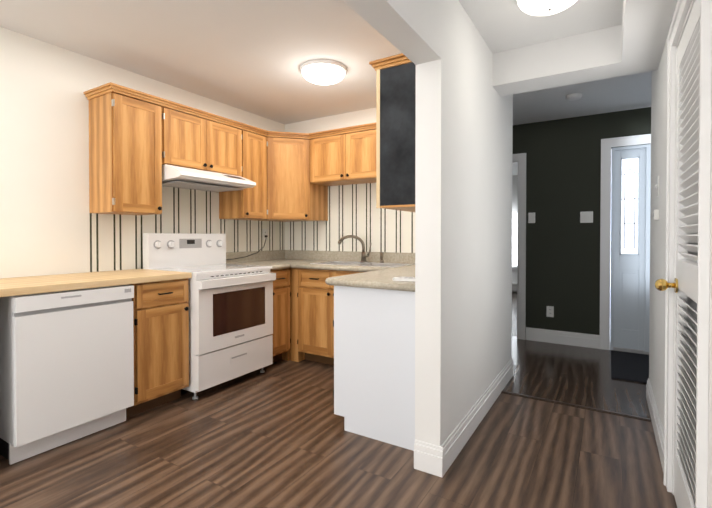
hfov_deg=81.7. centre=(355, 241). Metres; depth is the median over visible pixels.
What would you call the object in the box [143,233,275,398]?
range
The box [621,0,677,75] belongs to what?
soffit beam
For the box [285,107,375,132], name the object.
wall
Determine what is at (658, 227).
wall
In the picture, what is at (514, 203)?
wall
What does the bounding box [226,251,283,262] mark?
backsplash
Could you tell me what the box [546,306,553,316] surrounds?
outlet
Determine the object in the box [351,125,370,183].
upper cabinet
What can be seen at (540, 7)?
light
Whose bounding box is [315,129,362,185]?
upper cabinet
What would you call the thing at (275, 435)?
floor
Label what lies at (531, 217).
light switch
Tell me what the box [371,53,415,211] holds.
upper cabinet
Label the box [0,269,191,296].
countertop
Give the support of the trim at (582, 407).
on the floor
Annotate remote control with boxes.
[393,277,414,281]
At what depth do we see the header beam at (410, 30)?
1.75 m
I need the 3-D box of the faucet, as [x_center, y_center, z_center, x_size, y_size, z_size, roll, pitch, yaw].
[0.046,0.075,3.930,0.422,0.261,0.199,0,1,32]
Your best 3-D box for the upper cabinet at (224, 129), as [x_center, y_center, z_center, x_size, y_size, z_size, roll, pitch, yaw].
[-1.278,-0.810,3.610,0.319,0.457,0.443,0,1,32]
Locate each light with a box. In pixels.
[300,59,346,84]
[515,0,576,15]
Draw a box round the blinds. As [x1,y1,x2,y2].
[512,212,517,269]
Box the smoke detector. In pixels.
[566,93,581,100]
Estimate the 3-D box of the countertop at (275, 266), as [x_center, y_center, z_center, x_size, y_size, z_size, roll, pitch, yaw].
[-0.950,0.231,3.856,0.633,0.040,0.295,0,1,32]
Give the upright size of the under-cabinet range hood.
0.130 m
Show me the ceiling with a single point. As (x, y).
(251, 56)
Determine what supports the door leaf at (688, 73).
in the wall at (658, 227)
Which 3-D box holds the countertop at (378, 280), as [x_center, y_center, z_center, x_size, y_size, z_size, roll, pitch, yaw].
[0.473,0.241,2.999,0.662,0.040,1.531,0,1,32]
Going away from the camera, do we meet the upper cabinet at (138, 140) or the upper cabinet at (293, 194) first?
the upper cabinet at (138, 140)
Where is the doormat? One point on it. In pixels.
(627, 366)
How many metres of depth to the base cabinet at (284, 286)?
3.79 m
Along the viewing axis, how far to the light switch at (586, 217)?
4.33 m
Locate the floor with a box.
[0,292,676,507]
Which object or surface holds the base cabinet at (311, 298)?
on the floor
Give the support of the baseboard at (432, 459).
attached to the wall at (463, 223)
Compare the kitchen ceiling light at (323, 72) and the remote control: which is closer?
the remote control
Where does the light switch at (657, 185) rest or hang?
attached to the wall at (658, 227)
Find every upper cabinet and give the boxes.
[87,85,174,214]
[175,105,214,171]
[215,117,234,174]
[219,121,266,220]
[267,131,330,221]
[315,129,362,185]
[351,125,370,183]
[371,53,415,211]
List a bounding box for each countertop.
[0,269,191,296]
[226,263,291,270]
[252,259,407,270]
[324,263,414,290]
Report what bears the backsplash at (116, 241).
attached to the wall at (44, 172)
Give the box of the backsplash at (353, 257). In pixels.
[284,251,414,262]
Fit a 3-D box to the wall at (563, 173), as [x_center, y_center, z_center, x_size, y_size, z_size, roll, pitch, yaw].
[2.121,-0.103,4.587,4.400,2.440,0.100,0,1,32]
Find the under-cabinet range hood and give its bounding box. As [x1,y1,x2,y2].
[162,164,255,191]
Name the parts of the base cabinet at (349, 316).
peninsula panel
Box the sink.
[310,261,414,266]
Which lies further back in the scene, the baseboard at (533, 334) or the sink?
the baseboard at (533, 334)
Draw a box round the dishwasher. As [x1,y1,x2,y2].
[0,285,133,464]
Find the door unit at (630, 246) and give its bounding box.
[610,144,650,354]
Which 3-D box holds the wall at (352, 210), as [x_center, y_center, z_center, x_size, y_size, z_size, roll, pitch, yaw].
[0.175,-0.367,4.078,2.316,1.260,0.002,0,1,32]
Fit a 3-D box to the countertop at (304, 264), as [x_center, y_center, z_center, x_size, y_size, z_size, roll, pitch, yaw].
[-0.275,0.229,3.986,1.646,0.040,0.634,0,1,32]
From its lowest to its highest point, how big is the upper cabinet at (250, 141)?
0.832 m
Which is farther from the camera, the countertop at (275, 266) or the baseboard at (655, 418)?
the countertop at (275, 266)
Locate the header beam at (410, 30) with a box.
[343,0,440,64]
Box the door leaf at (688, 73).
[673,0,699,507]
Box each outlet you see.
[262,229,267,239]
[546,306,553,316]
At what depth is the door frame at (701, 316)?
1.22 m
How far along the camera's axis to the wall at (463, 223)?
2.25 m
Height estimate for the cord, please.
0.253 m
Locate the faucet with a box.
[338,235,383,262]
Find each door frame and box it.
[512,153,525,339]
[599,134,650,349]
[663,0,711,507]
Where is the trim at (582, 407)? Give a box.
[501,390,651,421]
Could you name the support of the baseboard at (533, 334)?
attached to the wall at (563, 173)
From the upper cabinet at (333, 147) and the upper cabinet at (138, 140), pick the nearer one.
the upper cabinet at (138, 140)
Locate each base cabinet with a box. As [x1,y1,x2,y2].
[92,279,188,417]
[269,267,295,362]
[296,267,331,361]
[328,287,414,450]
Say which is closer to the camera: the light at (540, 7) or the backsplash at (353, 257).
the light at (540, 7)
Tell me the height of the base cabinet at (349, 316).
0.874 m
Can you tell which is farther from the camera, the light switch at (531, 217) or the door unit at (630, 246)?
the light switch at (531, 217)
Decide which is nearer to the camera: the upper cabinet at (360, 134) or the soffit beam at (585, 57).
the soffit beam at (585, 57)
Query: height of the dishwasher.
0.868 m
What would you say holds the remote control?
on the countertop at (378, 280)
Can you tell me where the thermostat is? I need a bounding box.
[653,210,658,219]
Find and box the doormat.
[611,350,648,383]
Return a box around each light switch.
[528,212,534,222]
[580,211,592,222]
[655,176,658,196]
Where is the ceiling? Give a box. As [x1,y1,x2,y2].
[0,0,651,174]
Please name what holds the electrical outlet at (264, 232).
attached to the wall at (44, 172)
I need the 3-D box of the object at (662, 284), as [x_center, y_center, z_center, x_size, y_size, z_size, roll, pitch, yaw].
[1.371,0.195,1.822,0.080,0.064,0.064,0,1,32]
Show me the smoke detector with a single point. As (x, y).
(573, 96)
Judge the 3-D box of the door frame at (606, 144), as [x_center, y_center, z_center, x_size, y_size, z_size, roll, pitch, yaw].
[3.143,0.039,3.885,1.441,2.170,0.024,0,1,32]
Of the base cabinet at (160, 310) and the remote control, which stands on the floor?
the base cabinet at (160, 310)
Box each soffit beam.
[493,25,621,95]
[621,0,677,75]
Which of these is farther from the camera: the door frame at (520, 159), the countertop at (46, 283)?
the door frame at (520, 159)
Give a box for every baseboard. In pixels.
[426,358,513,476]
[526,327,599,348]
[646,378,663,473]
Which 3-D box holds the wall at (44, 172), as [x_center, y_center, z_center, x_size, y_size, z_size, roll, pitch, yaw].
[-2.358,-0.076,2.271,0.100,2.440,5.900,0,1,32]
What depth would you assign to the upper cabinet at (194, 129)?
3.29 m
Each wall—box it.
[0,27,284,277]
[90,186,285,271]
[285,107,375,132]
[286,183,414,252]
[415,0,512,445]
[512,175,517,282]
[513,107,650,339]
[649,5,711,507]
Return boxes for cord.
[226,235,267,259]

